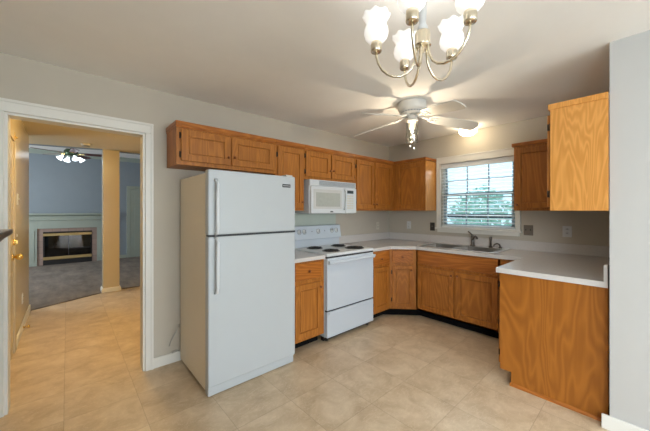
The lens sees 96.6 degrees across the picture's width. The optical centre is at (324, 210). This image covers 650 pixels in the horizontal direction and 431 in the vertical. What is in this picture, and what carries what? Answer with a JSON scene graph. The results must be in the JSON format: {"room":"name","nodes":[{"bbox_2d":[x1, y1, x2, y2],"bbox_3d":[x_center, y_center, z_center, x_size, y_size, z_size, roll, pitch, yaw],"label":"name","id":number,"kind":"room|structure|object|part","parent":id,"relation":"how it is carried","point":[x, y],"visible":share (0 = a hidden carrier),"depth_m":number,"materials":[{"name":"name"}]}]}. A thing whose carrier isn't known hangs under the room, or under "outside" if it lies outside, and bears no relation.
{"room":"kitchen","nodes":[
{"label":"kitchen","id":0,"kind":"room"},
{"bbox_2d":[0,229,12,241],"bbox_3d":[-1.624,0.735,1.057,0.585,1.273,0.830,0,0,-42],"label":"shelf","id":1,"kind":"object","parent":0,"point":[4,233],"visible":1,"depth_m":1.42,"materials":[{"name":"brown wood"}]},
{"bbox_2d":[10,119,28,332],"bbox_3d":[-3.208,0.171,2.930,0.117,2.400,2.645,0,0,-42],"label":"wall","id":2,"kind":"structure","parent":0,"point":[17,125],"depth_m":3.39,"materials":[{"name":"paint"}]},
{"bbox_2d":[10,125,16,353],"bbox_3d":[-2.698,0.306,2.457,0.018,2.130,1.060,0,0,-42],"label":"trim","id":3,"kind":"structure","parent":2,"relation":"attached to","point":[12,132],"depth_m":2.78,"materials":[{"name":"paint"}]},
{"bbox_2d":[10,136,23,360],"bbox_3d":[-2.675,0.305,2.470,0.093,2.108,0.850,0,0,-42],"label":"door","id":4,"kind":"structure","parent":2,"relation":"in","point":[12,241],"depth_m":2.64,"materials":[{"name":"paint"}]},
{"bbox_3d":[-2.904,0.436,2.742,0.074,0.064,0.064,0,0,-42],"label":"knob","id":5,"kind":"part","parent":4,"relation":"part of","materials":[{"name":"gold metal"}]},
{"bbox_2d":[17,305,30,345],"bbox_3d":[-3.554,1.327,3.418,0.016,0.088,1.475,0,0,-42],"label":"baseboard","id":6,"kind":"structure","parent":2,"relation":"attached to","point":[19,334],"depth_m":3.32,"materials":[{"name":"white paint"}]},
{"bbox_2d":[21,120,139,153],"bbox_3d":[-2.586,-1.079,3.955,2.410,0.100,3.350,0,0,-42],"label":"ceiling","id":7,"kind":"structure","parent":0,"point":[39,133],"depth_m":4.12,"materials":[{"name":"paint"}]},
{"bbox_2d":[81,143,91,146],"bbox_3d":[-3.679,-1.008,4.462,0.132,0.041,0.132,0,0,-42],"label":"smoke detector","id":8,"kind":"object","parent":7,"relation":"attached to","point":[82,144],"visible":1,"depth_m":4.42,"materials":[{"name":"beige plastic"}]},
{"bbox_2d":[29,153,139,257],"bbox_3d":[-6.711,-0.079,7.681,6.220,2.900,0.120,0,0,-42],"label":"wall","id":9,"kind":"structure","parent":0,"point":[56,185],"depth_m":7.66,"materials":[{"name":"blue paint"}]},
{"bbox_2d":[29,148,139,162],"bbox_3d":[-6.686,-1.474,7.562,6.100,0.110,0.090,0,0,-42],"label":"trim","id":10,"kind":"structure","parent":9,"relation":"attached to","point":[31,150],"depth_m":7.45,"materials":[{"name":"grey paint"}]},
{"bbox_2d":[127,186,139,257],"bbox_3d":[-5.400,0.326,8.750,0.980,2.090,0.025,0,0,-42],"label":"trim","id":11,"kind":"structure","parent":9,"relation":"attached to","point":[128,187],"depth_m":8.44,"materials":[{"name":"green paint"}]},
{"bbox_2d":[130,189,139,256],"bbox_3d":[-5.379,0.366,8.726,0.800,1.990,0.088,0,0,-42],"label":"door","id":12,"kind":"structure","parent":9,"relation":"in","point":[134,194],"depth_m":8.54,"materials":[{"name":"green paint"}]},
{"bbox_2d":[29,145,139,158],"bbox_3d":[-5.007,-1.579,5.676,6.340,0.100,5.380,0,0,-42],"label":"ceiling","id":13,"kind":"structure","parent":0,"point":[87,151],"depth_m":7.47,"materials":[{"name":"paint"}]},
{"bbox_2d":[30,147,101,162],"bbox_3d":[-5.314,-1.280,6.097,1.230,0.497,1.211,0,0,-42],"label":"ceiling fan","id":14,"kind":"object","parent":13,"relation":"hanging from","point":[73,152],"visible":0.86,"depth_m":6.06,"materials":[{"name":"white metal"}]},
{"bbox_3d":[-5.054,-1.209,5.838,0.480,0.035,0.129,0,0,42],"label":"blade","id":15,"kind":"part","parent":14,"relation":"part of","materials":[{"name":"brown wood"}]},
{"bbox_3d":[-5.440,-1.209,6.516,0.129,0.035,0.480,0,0,-12],"label":"blade","id":16,"kind":"part","parent":14,"relation":"part of","materials":[{"name":"brown wood"}]},
{"bbox_3d":[-5.001,-1.209,6.317,0.480,0.035,0.129,0,0,-30],"label":"blade","id":17,"kind":"part","parent":14,"relation":"part of","materials":[{"name":"brown wood"}]},
{"bbox_2d":[29,144,139,154],"bbox_3d":[-3.619,-1.279,5.104,2.428,0.500,0.320,0,0,-37],"label":"trim","id":18,"kind":"structure","parent":0,"point":[29,144],"depth_m":4.71,"materials":[{"name":"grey paint"}]},
{"bbox_2d":[102,149,118,287],"bbox_3d":[-3.690,0.171,4.988,0.226,2.400,0.200,0,0,-42],"label":"column","id":19,"kind":"structure","parent":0,"point":[110,158],"depth_m":4.91,"materials":[{"name":"paint"}]},
{"bbox_2d":[100,285,120,292],"bbox_3d":[-3.690,1.334,4.988,0.266,0.075,0.240,0,0,-42],"label":"baseboard","id":20,"kind":"structure","parent":19,"relation":"attached to","point":[117,288],"depth_m":4.90,"materials":[{"name":"white paint"}]},
{"bbox_2d":[0,52,388,357],"bbox_3d":[-0.772,0.158,3.247,5.040,2.427,0.120,0,0,-42],"label":"wall","id":21,"kind":"structure","parent":0,"point":[21,79],"depth_m":2.58,"materials":[{"name":"beige paint"}]},
{"bbox_2d":[0,97,153,417],"bbox_3d":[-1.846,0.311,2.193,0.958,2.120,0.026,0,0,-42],"label":"trim","id":22,"kind":"structure","parent":21,"relation":"attached to","point":[6,105],"depth_m":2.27,"materials":[{"name":"white paint"}]},
{"bbox_2d":[154,351,180,368],"bbox_3d":[-1.117,1.327,2.850,1.004,0.088,0.015,0,0,-42],"label":"baseboard","id":23,"kind":"structure","parent":21,"relation":"attached to","point":[166,359],"depth_m":2.58,"materials":[{"name":"white paint"}]},
{"bbox_2d":[166,120,275,174],"bbox_3d":[-0.954,-0.559,2.768,0.944,0.356,0.348,0,0,-42],"label":"upper cabinet","id":24,"kind":"object","parent":21,"relation":"attached to","point":[190,146],"visible":1,"depth_m":2.59,"materials":[{"name":"brown wood"}]},
{"bbox_3d":[-1.027,-0.543,2.518,0.415,0.258,0.019,0,0,-42],"label":"door","id":25,"kind":"part","parent":24,"relation":"part of","materials":[{"name":"brown wood"}]},
{"bbox_3d":[-0.962,-0.712,2.778,0.944,0.052,0.322,0,0,-42],"label":"crown moulding","id":26,"kind":"part","parent":24,"relation":"part of","materials":[{"name":"brown wood"}]},
{"bbox_3d":[-0.691,-0.543,2.816,0.448,0.258,0.019,0,0,-42],"label":"door","id":27,"kind":"part","parent":24,"relation":"part of","materials":[{"name":"brown wood"}]},
{"bbox_2d":[271,139,304,210],"bbox_3d":[-0.460,-0.369,3.207,0.376,0.737,0.348,0,0,-42],"label":"upper cabinet","id":28,"kind":"object","parent":21,"relation":"attached to","point":[289,156],"visible":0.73,"depth_m":3.13,"materials":[{"name":"brown wood"}]},
{"bbox_3d":[-0.469,-0.712,3.217,0.376,0.052,0.322,0,0,-42],"label":"crown moulding","id":29,"kind":"part","parent":28,"relation":"part of","materials":[{"name":"brown wood"}]},
{"bbox_3d":[-0.365,-0.350,3.106,0.331,0.643,0.019,0,0,-42],"label":"door","id":30,"kind":"part","parent":28,"relation":"part of","materials":[{"name":"brown wood"}]},
{"bbox_2d":[295,214,335,225],"bbox_3d":[-0.281,0.175,3.600,1.143,0.348,0.004,0,0,-42],"label":"panel","id":31,"kind":"object","parent":21,"relation":"attached to","point":[300,219],"visible":0.21,"depth_m":3.73,"materials":[{"name":"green paint"}]},
{"bbox_2d":[304,145,355,182],"bbox_3d":[-0.008,-0.547,3.609,0.834,0.381,0.348,0,0,-42],"label":"upper cabinet","id":32,"kind":"object","parent":21,"relation":"attached to","point":[320,163],"visible":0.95,"depth_m":3.46,"materials":[{"name":"brown wood"}]},
{"bbox_3d":[-0.075,-0.529,3.365,0.378,0.286,0.019,0,0,-42],"label":"door","id":33,"kind":"part","parent":32,"relation":"part of","materials":[{"name":"brown wood"}]},
{"bbox_2d":[295,179,355,213],"bbox_3d":[0.015,-0.158,3.582,0.753,0.390,0.417,0,0,-42],"label":"microwave","id":34,"kind":"object","parent":32,"relation":"attached to","point":[320,196],"visible":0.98,"depth_m":3.39,"materials":[{"name":"white plastic"}]},
{"bbox_3d":[0.040,-0.125,3.406,0.545,0.308,0.034,0,0,-42],"label":"door","id":35,"kind":"part","parent":34,"relation":"part of","materials":[{"name":"white plastic"}]},
{"bbox_3d":[0.108,-0.318,3.478,0.753,0.069,0.019,0,0,-42],"label":"vent panel","id":36,"kind":"part","parent":34,"relation":"part of","materials":[{"name":"white plastic"}]},
{"bbox_3d":[0.249,-0.134,3.545,0.030,0.259,0.050,0,0,-42],"label":"handle","id":37,"kind":"part","parent":34,"relation":"part of","materials":[{"name":"white plastic"}]},
{"bbox_3d":[0.319,-0.125,3.655,0.193,0.308,0.032,0,0,-42],"label":"control panel","id":38,"kind":"part","parent":34,"relation":"part of","materials":[{"name":"white plastic"}]},
{"bbox_3d":[-0.017,-0.712,3.619,0.834,0.052,0.322,0,0,-42],"label":"crown moulding","id":39,"kind":"part","parent":32,"relation":"part of","materials":[{"name":"brown wood"}]},
{"bbox_3d":[0.228,-0.529,3.634,0.399,0.286,0.019,0,0,-42],"label":"door","id":40,"kind":"part","parent":32,"relation":"part of","materials":[{"name":"brown wood"}]},
{"bbox_2d":[355,154,393,210],"bbox_3d":[0.627,-0.369,4.174,0.866,0.737,0.348,0,0,-42],"label":"upper cabinet","id":41,"kind":"object","parent":21,"relation":"attached to","point":[374,177],"visible":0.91,"depth_m":4.05,"materials":[{"name":"brown wood"}]},
{"bbox_3d":[0.547,-0.350,3.918,0.363,0.643,0.019,0,0,-42],"label":"door","id":42,"kind":"part","parent":41,"relation":"part of","materials":[{"name":"brown wood"}]},
{"bbox_3d":[0.610,-0.712,4.177,0.845,0.052,0.322,0,0,-42],"label":"crown moulding","id":43,"kind":"part","parent":41,"relation":"part of","materials":[{"name":"brown wood"}]},
{"bbox_3d":[0.845,-0.350,4.183,0.396,0.643,0.019,0,0,-42],"label":"door","id":44,"kind":"part","parent":41,"relation":"part of","materials":[{"name":"brown wood"}]},
{"bbox_2d":[0,256,608,430],"bbox_3d":[-1.878,1.417,2.926,7.120,0.108,13.410,0,0,-42],"label":"floor","id":45,"kind":"structure","parent":0,"point":[76,367],"depth_m":2.31,"materials":[{"name":"beige tile"}]},
{"bbox_2d":[29,213,101,266],"bbox_3d":[-6.647,0.715,7.503,1.880,1.297,0.230,0,0,-42],"label":"fireplace","id":46,"kind":"object","parent":45,"relation":"on","point":[54,238],"visible":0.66,"depth_m":7.46,"materials":[{"name":"green paint"}]},
{"bbox_2d":[29,213,101,215],"bbox_3d":[-6.647,0.101,7.503,1.880,0.070,0.230,0,0,-42],"label":"mantel shelf","id":47,"kind":"object","parent":46,"relation":"attached to","point":[30,214],"depth_m":7.39,"materials":[{"name":"white paint"}]},
{"bbox_3d":[-6.662,0.899,7.524,0.895,0.525,0.006,0,0,-42],"label":"glass door","id":48,"kind":"part","parent":46,"relation":"part of","materials":[{"name":"black glass"}]},
{"bbox_2d":[31,286,139,309],"bbox_3d":[-3.505,1.366,4.950,0.249,0.011,2.231,0,0,35],"label":"trim","id":49,"kind":"structure","parent":45,"relation":"on","point":[135,286],"depth_m":4.54,"materials":[{"name":"beige wood"}]},
{"bbox_2d":[180,169,294,396],"bbox_3d":[-0.776,0.526,2.602,0.774,1.690,0.757,0,0,-42],"label":"refrigerator","id":50,"kind":"object","parent":45,"relation":"on","point":[237,229],"visible":1,"depth_m":2.32,"materials":[{"name":"white metal"}]},
{"bbox_2d":[169,324,178,352],"bbox_3d":[-1.351,1.158,2.600,0.082,0.250,0.052,0,0,-42],"label":"cord","id":51,"kind":"object","parent":50,"relation":"attached to","point":[178,324],"visible":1,"depth_m":2.60,"materials":[{"name":"grey plastic"}]},
{"bbox_3d":[-0.790,0.403,2.118,0.052,0.430,0.026,0,0,44],"label":"handle","id":52,"kind":"part","parent":50,"relation":"part of","materials":[{"name":"white plastic"}]},
{"bbox_3d":[-0.790,-0.029,2.118,0.052,0.423,0.026,0,0,44],"label":"handle","id":53,"kind":"part","parent":50,"relation":"part of","materials":[{"name":"white plastic"}]},
{"bbox_3d":[-0.579,0.743,2.381,0.774,1.104,0.070,0,0,-42],"label":"door","id":54,"kind":"part","parent":50,"relation":"part of","materials":[{"name":"white metal"}]},
{"bbox_3d":[-0.579,-0.063,2.381,0.774,0.484,0.070,0,0,-42],"label":"freezer door","id":55,"kind":"part","parent":50,"relation":"part of","materials":[{"name":"white metal"}]},
{"bbox_2d":[295,259,323,348],"bbox_3d":[-0.356,0.934,3.083,0.403,0.875,0.673,0,0,-42],"label":"base cabinet","id":56,"kind":"object","parent":45,"relation":"on","point":[309,275],"visible":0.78,"depth_m":2.86,"materials":[{"name":"brown wood"}]},
{"bbox_3d":[-0.162,0.593,2.852,0.330,0.167,0.019,0,0,-42],"label":"drawer","id":57,"kind":"part","parent":56,"relation":"part of","materials":[{"name":"brown wood"}]},
{"bbox_3d":[-0.162,0.976,2.852,0.330,0.520,0.019,0,0,-42],"label":"door","id":58,"kind":"part","parent":56,"relation":"part of","materials":[{"name":"brown wood"}]},
{"bbox_2d":[295,250,324,262],"bbox_3d":[-0.362,0.423,3.091,0.405,0.144,0.652,0,0,-42],"label":"countertop","id":59,"kind":"structure","parent":56,"relation":"on","point":[300,256],"depth_m":2.91,"materials":[{"name":"grey laminate"}]},
{"bbox_2d":[295,224,375,340],"bbox_3d":[0.105,0.778,3.455,0.761,1.186,0.691,0,0,-42],"label":"range","id":60,"kind":"object","parent":45,"relation":"on","point":[348,269],"visible":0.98,"depth_m":3.25,"materials":[{"name":"white metal"}]},
{"bbox_2d":[295,244,372,256],"bbox_3d":[0.100,0.462,3.458,0.757,0.032,0.613,0,0,-42],"label":"cooktop","id":61,"kind":"object","parent":60,"relation":"in","point":[329,250],"depth_m":3.34,"materials":[{"name":"white metal"}]},
{"bbox_3d":[0.245,1.339,3.295,0.733,0.056,0.040,0,0,-42],"label":"kick plate","id":62,"kind":"part","parent":60,"relation":"part of","materials":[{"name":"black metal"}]},
{"bbox_3d":[0.290,1.185,3.245,0.747,0.269,0.041,0,0,-42],"label":"storage drawer","id":63,"kind":"part","parent":60,"relation":"part of","materials":[{"name":"white metal"}]},
{"bbox_3d":[0.290,0.767,3.245,0.747,0.541,0.041,0,0,-42],"label":"oven door","id":64,"kind":"part","parent":60,"relation":"part of","materials":[{"name":"white metal"}]},
{"bbox_3d":[0.322,0.539,3.217,0.750,0.040,0.047,0,0,-42],"label":"handle","id":65,"kind":"part","parent":60,"relation":"part of","materials":[{"name":"white metal"}]},
{"bbox_2d":[373,249,389,317],"bbox_3d":[0.509,0.934,3.852,0.367,0.875,0.673,0,0,-42],"label":"base cabinet","id":66,"kind":"object","parent":45,"relation":"on","point":[381,261],"visible":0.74,"depth_m":3.62,"materials":[{"name":"brown wood"}]},
{"bbox_3d":[0.706,0.590,3.624,0.320,0.162,0.019,0,0,-42],"label":"drawer","id":67,"kind":"part","parent":66,"relation":"part of","materials":[{"name":"brown wood"}]},
{"bbox_3d":[0.706,0.971,3.624,0.320,0.530,0.019,0,0,-42],"label":"door","id":68,"kind":"part","parent":66,"relation":"part of","materials":[{"name":"brown wood"}]},
{"bbox_2d":[383,249,419,315],"bbox_3d":[1.032,0.934,4.184,0.853,0.875,0.873,0,0,-42],"label":"base cabinet","id":69,"kind":"object","parent":45,"relation":"on","point":[402,261],"visible":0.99,"depth_m":3.73,"materials":[{"name":"brown wood"}]},
{"bbox_3d":[0.998,0.590,3.731,0.259,0.162,0.019,0,0,6],"label":"drawer","id":70,"kind":"part","parent":69,"relation":"part of","materials":[{"name":"brown wood"}]},
{"bbox_3d":[0.998,0.971,3.731,0.259,0.530,0.019,0,0,6],"label":"door","id":71,"kind":"part","parent":69,"relation":"part of","materials":[{"name":"brown wood"}]},
{"bbox_2d":[416,250,499,338],"bbox_3d":[1.711,0.934,3.556,0.673,0.875,0.965,0,0,-42],"label":"base cabinet","id":72,"kind":"object","parent":45,"relation":"on","point":[458,290],"visible":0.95,"depth_m":3.30,"materials":[{"name":"brown wood"}]},
{"bbox_3d":[1.337,0.971,3.524,0.019,0.530,0.460,0,0,-42],"label":"door","id":73,"kind":"part","parent":72,"relation":"part of","materials":[{"name":"brown wood"}]},
{"bbox_3d":[1.490,0.590,3.352,0.019,0.162,0.920,0,0,-42],"label":"drawer","id":74,"kind":"part","parent":72,"relation":"part of","materials":[{"name":"brown wood"}]},
{"bbox_3d":[1.652,0.971,3.170,0.019,0.530,0.433,0,0,-42],"label":"door","id":75,"kind":"part","parent":72,"relation":"part of","materials":[{"name":"brown wood"}]},
{"bbox_2d":[500,259,514,265],"bbox_3d":[2.108,0.934,3.130,0.647,0.875,0.197,0,0,-42],"label":"base cabinet","id":76,"kind":"object","parent":45,"relation":"on","point":[502,261],"visible":0.04,"depth_m":2.96,"materials":[{"name":"brown wood"}]},
{"bbox_2d":[499,273,609,421],"bbox_3d":[2.110,0.934,2.570,1.388,0.875,0.672,0,0,-42],"label":"base cabinet","id":77,"kind":"object","parent":45,"relation":"on","point":[554,336],"visible":0.68,"depth_m":2.06,"materials":[{"name":"brown wood"}]},
{"bbox_2d":[339,232,609,287],"bbox_3d":[1.435,0.422,3.322,1.397,0.146,2.695,0,0,-42],"label":"countertop","id":78,"kind":"structure","parent":77,"relation":"on","point":[589,265],"depth_m":3.03,"materials":[{"name":"grey laminate"}]},
{"bbox_2d":[417,243,507,252],"bbox_3d":[1.698,0.540,3.607,0.520,0.178,0.905,0,0,-42],"label":"sink","id":79,"kind":"object","parent":78,"relation":"in","point":[435,245],"visible":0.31,"depth_m":3.64,"materials":[{"name":"silver metal"}]},
{"bbox_3d":[1.528,0.541,3.750,0.389,0.177,0.389,0,0,-42],"label":"bowl","id":80,"kind":"part","parent":79,"relation":"part of","materials":[{"name":"silver metal"}]},
{"bbox_3d":[1.815,0.541,3.427,0.389,0.177,0.404,0,0,-42],"label":"bowl","id":81,"kind":"part","parent":79,"relation":"part of","materials":[{"name":"silver metal"}]},
{"bbox_2d":[489,236,492,247],"bbox_3d":[2.031,0.384,3.552,0.054,0.135,0.048,0,0,-42],"label":"sprayer","id":82,"kind":"object","parent":79,"relation":"on","point":[490,237],"visible":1,"depth_m":3.54,"materials":[{"name":"silver metal"}]},
{"bbox_2d":[468,231,477,245],"bbox_3d":[1.883,0.355,3.643,0.075,0.193,0.228,0,0,0],"label":"faucet","id":83,"kind":"object","parent":78,"relation":"on","point":[472,235],"visible":0.96,"depth_m":3.69,"materials":[{"name":"silver metal"}]},
{"bbox_3d":[1.563,0.873,2.485,0.365,0.727,0.019,0,0,-42],"label":"door","id":84,"kind":"part","parent":77,"relation":"part of","materials":[{"name":"brown wood"}]},
{"bbox_3d":[1.628,1.360,2.080,0.016,0.022,0.530,0,0,-42],"label":"shoe moulding","id":85,"kind":"part","parent":77,"relation":"part of","materials":[{"name":"brown wood"}]},
{"bbox_2d":[0,0,649,146],"bbox_3d":[1.292,-1.106,0.927,5.040,0.100,6.210,0,0,-42],"label":"ceiling","id":86,"kind":"structure","parent":0,"point":[307,63],"depth_m":1.93,"materials":[{"name":"paint"}]},
{"bbox_2d":[354,98,478,149],"bbox_3d":[0.815,-0.827,2.828,1.209,0.457,1.229,0,0,-42],"label":"ceiling fan","id":87,"kind":"object","parent":86,"relation":"hanging from","point":[411,108],"visible":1,"depth_m":2.79,"materials":[{"name":"white metal"}]},
{"bbox_3d":[0.518,-0.861,3.081,0.461,0.109,0.135,0,0,34],"label":"blade","id":88,"kind":"part","parent":87,"relation":"part of","materials":[{"name":"white wood"}]},
{"bbox_3d":[0.520,-0.861,2.596,0.461,0.109,0.135,0,0,-38],"label":"blade","id":89,"kind":"part","parent":87,"relation":"part of","materials":[{"name":"white wood"}]},
{"bbox_3d":[0.733,-0.907,2.927,0.199,0.071,0.058,0,0,35],"label":"blade arm","id":90,"kind":"part","parent":87,"relation":"part of","materials":[{"name":"white metal"}]},
{"bbox_3d":[0.853,-0.778,2.840,0.115,0.220,0.115,0,0,-42],"label":"lamp shade","id":91,"kind":"part","parent":87,"relation":"part of","materials":[{"name":"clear glass"}]},
{"bbox_3d":[0.898,-0.907,2.699,0.058,0.071,0.199,0,0,-19],"label":"blade arm","id":92,"kind":"part","parent":87,"relation":"part of","materials":[{"name":"white metal"}]},
{"bbox_3d":[1.000,-0.907,2.840,0.199,0.071,0.058,0,0,-1],"label":"blade arm","id":93,"kind":"part","parent":87,"relation":"part of","materials":[{"name":"white metal"}]},
{"bbox_3d":[0.982,-0.861,2.448,0.135,0.109,0.461,0,0,-20],"label":"blade","id":94,"kind":"part","parent":87,"relation":"part of","materials":[{"name":"white wood"}]},
{"bbox_3d":[1.265,-0.861,2.841,0.461,0.109,0.135,0,0,-2],"label":"blade","id":95,"kind":"part","parent":87,"relation":"part of","materials":[{"name":"white paint"}]},
{"bbox_2d":[362,0,484,86],"bbox_3d":[0.444,-0.823,1.261,0.508,0.465,0.489,0,0,-42],"label":"chandelier","id":96,"kind":"object","parent":86,"relation":"hanging from","point":[408,42],"visible":1,"depth_m":1.28,"materials":[{"name":"white glass"}]},
{"bbox_3d":[0.232,-0.823,1.311,0.120,0.125,0.120,0,0,34],"label":"lamp shade","id":97,"kind":"part","parent":96,"relation":"part of","materials":[{"name":"white glass"}]},
{"bbox_3d":[0.319,-0.661,1.294,0.187,0.136,0.012,0,0,11],"label":"arm","id":98,"kind":"part","parent":96,"relation":"part of","materials":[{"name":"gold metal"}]},
{"bbox_3d":[0.405,-0.825,1.471,0.124,0.125,0.124,0,0,-42],"label":"lamp shade","id":99,"kind":"part","parent":96,"relation":"part of","materials":[{"name":"white glass"}]},
{"bbox_3d":[0.331,-0.820,1.098,0.122,0.125,0.122,0,0,-42],"label":"lamp shade","id":100,"kind":"part","parent":96,"relation":"part of","materials":[{"name":"white glass"}]},
{"bbox_3d":[0.415,-0.662,1.383,0.012,0.134,0.187,0,0,-7],"label":"arm","id":101,"kind":"part","parent":96,"relation":"part of","materials":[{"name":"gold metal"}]},
{"bbox_3d":[0.374,-0.659,1.175,0.012,0.139,0.187,0,0,29],"label":"arm","id":102,"kind":"part","parent":96,"relation":"part of","materials":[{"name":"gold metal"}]},
{"bbox_3d":[0.525,-0.662,1.329,0.187,0.134,0.012,0,0,-30],"label":"arm","id":103,"kind":"part","parent":96,"relation":"part of","materials":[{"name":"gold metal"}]},
{"bbox_3d":[0.504,-0.671,1.190,0.012,0.128,0.187,0,0,-43],"label":"arm","id":104,"kind":"part","parent":96,"relation":"part of","materials":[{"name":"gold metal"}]},
{"bbox_3d":[0.601,-0.825,1.374,0.124,0.125,0.124,0,0,-42],"label":"lamp shade","id":105,"kind":"part","parent":96,"relation":"part of","materials":[{"name":"white glass"}]},
{"bbox_3d":[0.564,-0.837,1.125,0.120,0.125,0.120,0,0,-20],"label":"lamp shade","id":106,"kind":"part","parent":96,"relation":"part of","materials":[{"name":"white glass"}]},
{"bbox_2d":[459,128,476,135],"bbox_3d":[1.790,-0.996,3.625,0.210,0.120,0.210,0,0,-42],"label":"ceiling lamp","id":107,"kind":"object","parent":86,"relation":"attached to","point":[462,132],"visible":0.63,"depth_m":3.57,"materials":[{"name":"white glass"}]},
{"bbox_2d":[389,116,609,245],"bbox_3d":[2.006,0.158,3.826,0.120,2.427,2.708,0,0,-42],"label":"wall","id":108,"kind":"structure","parent":0,"point":[588,227],"depth_m":3.52,"materials":[{"name":"beige paint"}]},
{"bbox_2d":[407,221,410,228],"bbox_3d":[1.306,0.221,4.514,0.011,0.118,0.072,0,0,-42],"label":"wall outlet","id":109,"kind":"object","parent":108,"relation":"attached to","point":[408,222],"visible":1,"depth_m":4.51,"materials":[{"name":"white plastic"}]},
{"bbox_2d":[394,157,436,210],"bbox_3d":[1.217,-0.369,4.375,0.322,0.737,0.833,0,0,-42],"label":"upper cabinet","id":110,"kind":"object","parent":108,"relation":"attached to","point":[414,179],"visible":0.88,"depth_m":4.11,"materials":[{"name":"brown wood"}]},
{"bbox_3d":[1.214,-0.350,4.151,0.019,0.643,0.426,0,0,-42],"label":"door","id":111,"kind":"part","parent":110,"relation":"part of","materials":[{"name":"brown wood"}]},
{"bbox_3d":[1.217,-0.719,4.375,0.322,0.038,0.833,0,0,-42],"label":"crown moulding","id":112,"kind":"part","parent":110,"relation":"part of","materials":[{"name":"brown wood"}]},
{"bbox_3d":[1.495,-0.351,4.086,0.288,0.693,0.004,0,0,-42],"label":"panel","id":113,"kind":"part","parent":110,"relation":"part of","materials":[{"name":"brown wood"}]},
{"bbox_2d":[430,222,434,230],"bbox_3d":[1.562,0.230,4.221,0.018,0.118,0.072,0,0,-42],"label":"wall switch","id":114,"kind":"object","parent":108,"relation":"attached to","point":[432,225],"visible":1,"depth_m":4.22,"materials":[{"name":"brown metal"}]},
{"bbox_2d":[435,148,521,236],"bbox_3d":[1.965,-0.225,3.793,0.105,1.057,1.060,0,0,-42],"label":"trim","id":115,"kind":"structure","parent":108,"relation":"attached to","point":[505,152],"depth_m":3.80,"materials":[{"name":"white paint"}]},
{"bbox_2d":[443,162,514,227],"bbox_3d":[2.024,-0.204,3.844,0.070,0.910,0.919,0,0,-42],"label":"window","id":116,"kind":"structure","parent":108,"relation":"in","point":[513,221],"depth_m":3.83,"materials":[{"name":"white paint"}]},
{"bbox_2d":[441,156,514,229],"bbox_3d":[1.976,-0.211,3.801,0.055,0.889,0.911,0,0,-42],"label":"window blind","id":117,"kind":"object","parent":116,"relation":"attached to","point":[510,158],"visible":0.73,"depth_m":3.76,"materials":[{"name":"white plastic"}]},
{"bbox_3d":[1.979,0.223,3.804,0.046,0.020,0.907,0,0,-42],"label":"rail","id":118,"kind":"part","parent":117,"relation":"part of","materials":[{"name":"white plastic"}]},
{"bbox_3d":[2.010,-0.009,3.832,0.030,0.460,0.889,0,0,-42],"label":"sash","id":119,"kind":"part","parent":116,"relation":"part of","materials":[{"name":"white paint"}]},
{"bbox_3d":[2.033,-0.424,3.852,0.030,0.440,0.889,0,0,-42],"label":"sash","id":120,"kind":"part","parent":116,"relation":"part of","materials":[{"name":"white paint"}]},
{"bbox_2d":[524,225,532,235],"bbox_3d":[2.345,0.225,3.341,0.018,0.118,0.092,0,0,-42],"label":"wall switch","id":121,"kind":"object","parent":108,"relation":"attached to","point":[528,229],"visible":1,"depth_m":3.34,"materials":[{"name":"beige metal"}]},
{"bbox_2d":[512,139,549,210],"bbox_3d":[2.340,-0.369,3.094,0.348,0.737,0.525,0,0,-42],"label":"upper cabinet","id":122,"kind":"object","parent":108,"relation":"attached to","point":[530,157],"visible":0.57,"depth_m":3.07,"materials":[{"name":"brown wood"}]},
{"bbox_3d":[2.349,-0.719,3.103,0.322,0.038,0.525,0,0,-42],"label":"crown moulding","id":123,"kind":"part","parent":122,"relation":"part of","materials":[{"name":"brown wood"}]},
{"bbox_2d":[562,226,571,236],"bbox_3d":[2.578,0.221,3.084,0.011,0.118,0.078,0,0,-42],"label":"wall outlet","id":124,"kind":"object","parent":108,"relation":"attached to","point":[566,230],"visible":1,"depth_m":3.08,"materials":[{"name":"white plastic"}]},
{"bbox_2d":[610,30,649,430],"bbox_3d":[3.462,0.158,1.106,1.560,2.427,3.292,0,0,-42],"label":"wall","id":125,"kind":"structure","parent":0,"point":[629,56],"depth_m":1.75,"materials":[{"name":"grey paint"}]},
{"bbox_2d":[547,92,609,210],"bbox_3d":[2.192,-0.369,2.408,1.481,0.737,0.337,0,0,-42],"label":"upper cabinet","id":126,"kind":"object","parent":125,"relation":"attached to","point":[578,129],"visible":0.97,"depth_m":1.90,"materials":[{"name":"brown wood"}]},
{"bbox_3d":[1.730,-0.350,2.176,0.425,0.643,0.019,0,0,-42],"label":"door","id":127,"kind":"part","parent":126,"relation":"part of","materials":[{"name":"brown wood"}]},
{"bbox_3d":[2.204,-0.719,2.395,1.481,0.038,0.301,0,0,-42],"label":"crown moulding","id":128,"kind":"part","parent":126,"relation":"part of","materials":[{"name":"brown wood"}]},
{"bbox_2d":[601,413,648,430],"bbox_3d":[2.861,1.327,0.596,0.016,0.088,3.328,0,0,-42],"label":"baseboard","id":129,"kind":"structure","parent":125,"relation":"attached to","point":[610,423],"depth_m":1.78,"materials":[{"name":"white paint"}]},
{"label":"outside","id":130,"kind":"structure","parent":0,"visible":0},
{"bbox_3d":[13.709,1.846,13.374,29.700,0.050,24.000,0,0,-42],"label":"ground","id":131,"kind":"structure","parent":130,"visible":0},
{"bbox_2d":[448,214,511,217],"bbox_3d":[3.644,0.939,4.151,0.080,1.765,5.600,0,0,-42],"label":"porch railing","id":132,"kind":"object","parent":131,"relation":"on","point":[452,214],"visible":0.02,"depth_m":5.09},
{"bbox_2d":[450,185,511,225],"bbox_3d":[5.258,0.493,9.724,2.017,2.682,2.030,0,0,-42],"label":"tree","id":133,"kind":"object","parent":131,"relation":"on","point":[480,188],"visible":0.26,"depth_m":9.44,"materials":[{"name":"green plant"}]}
]}

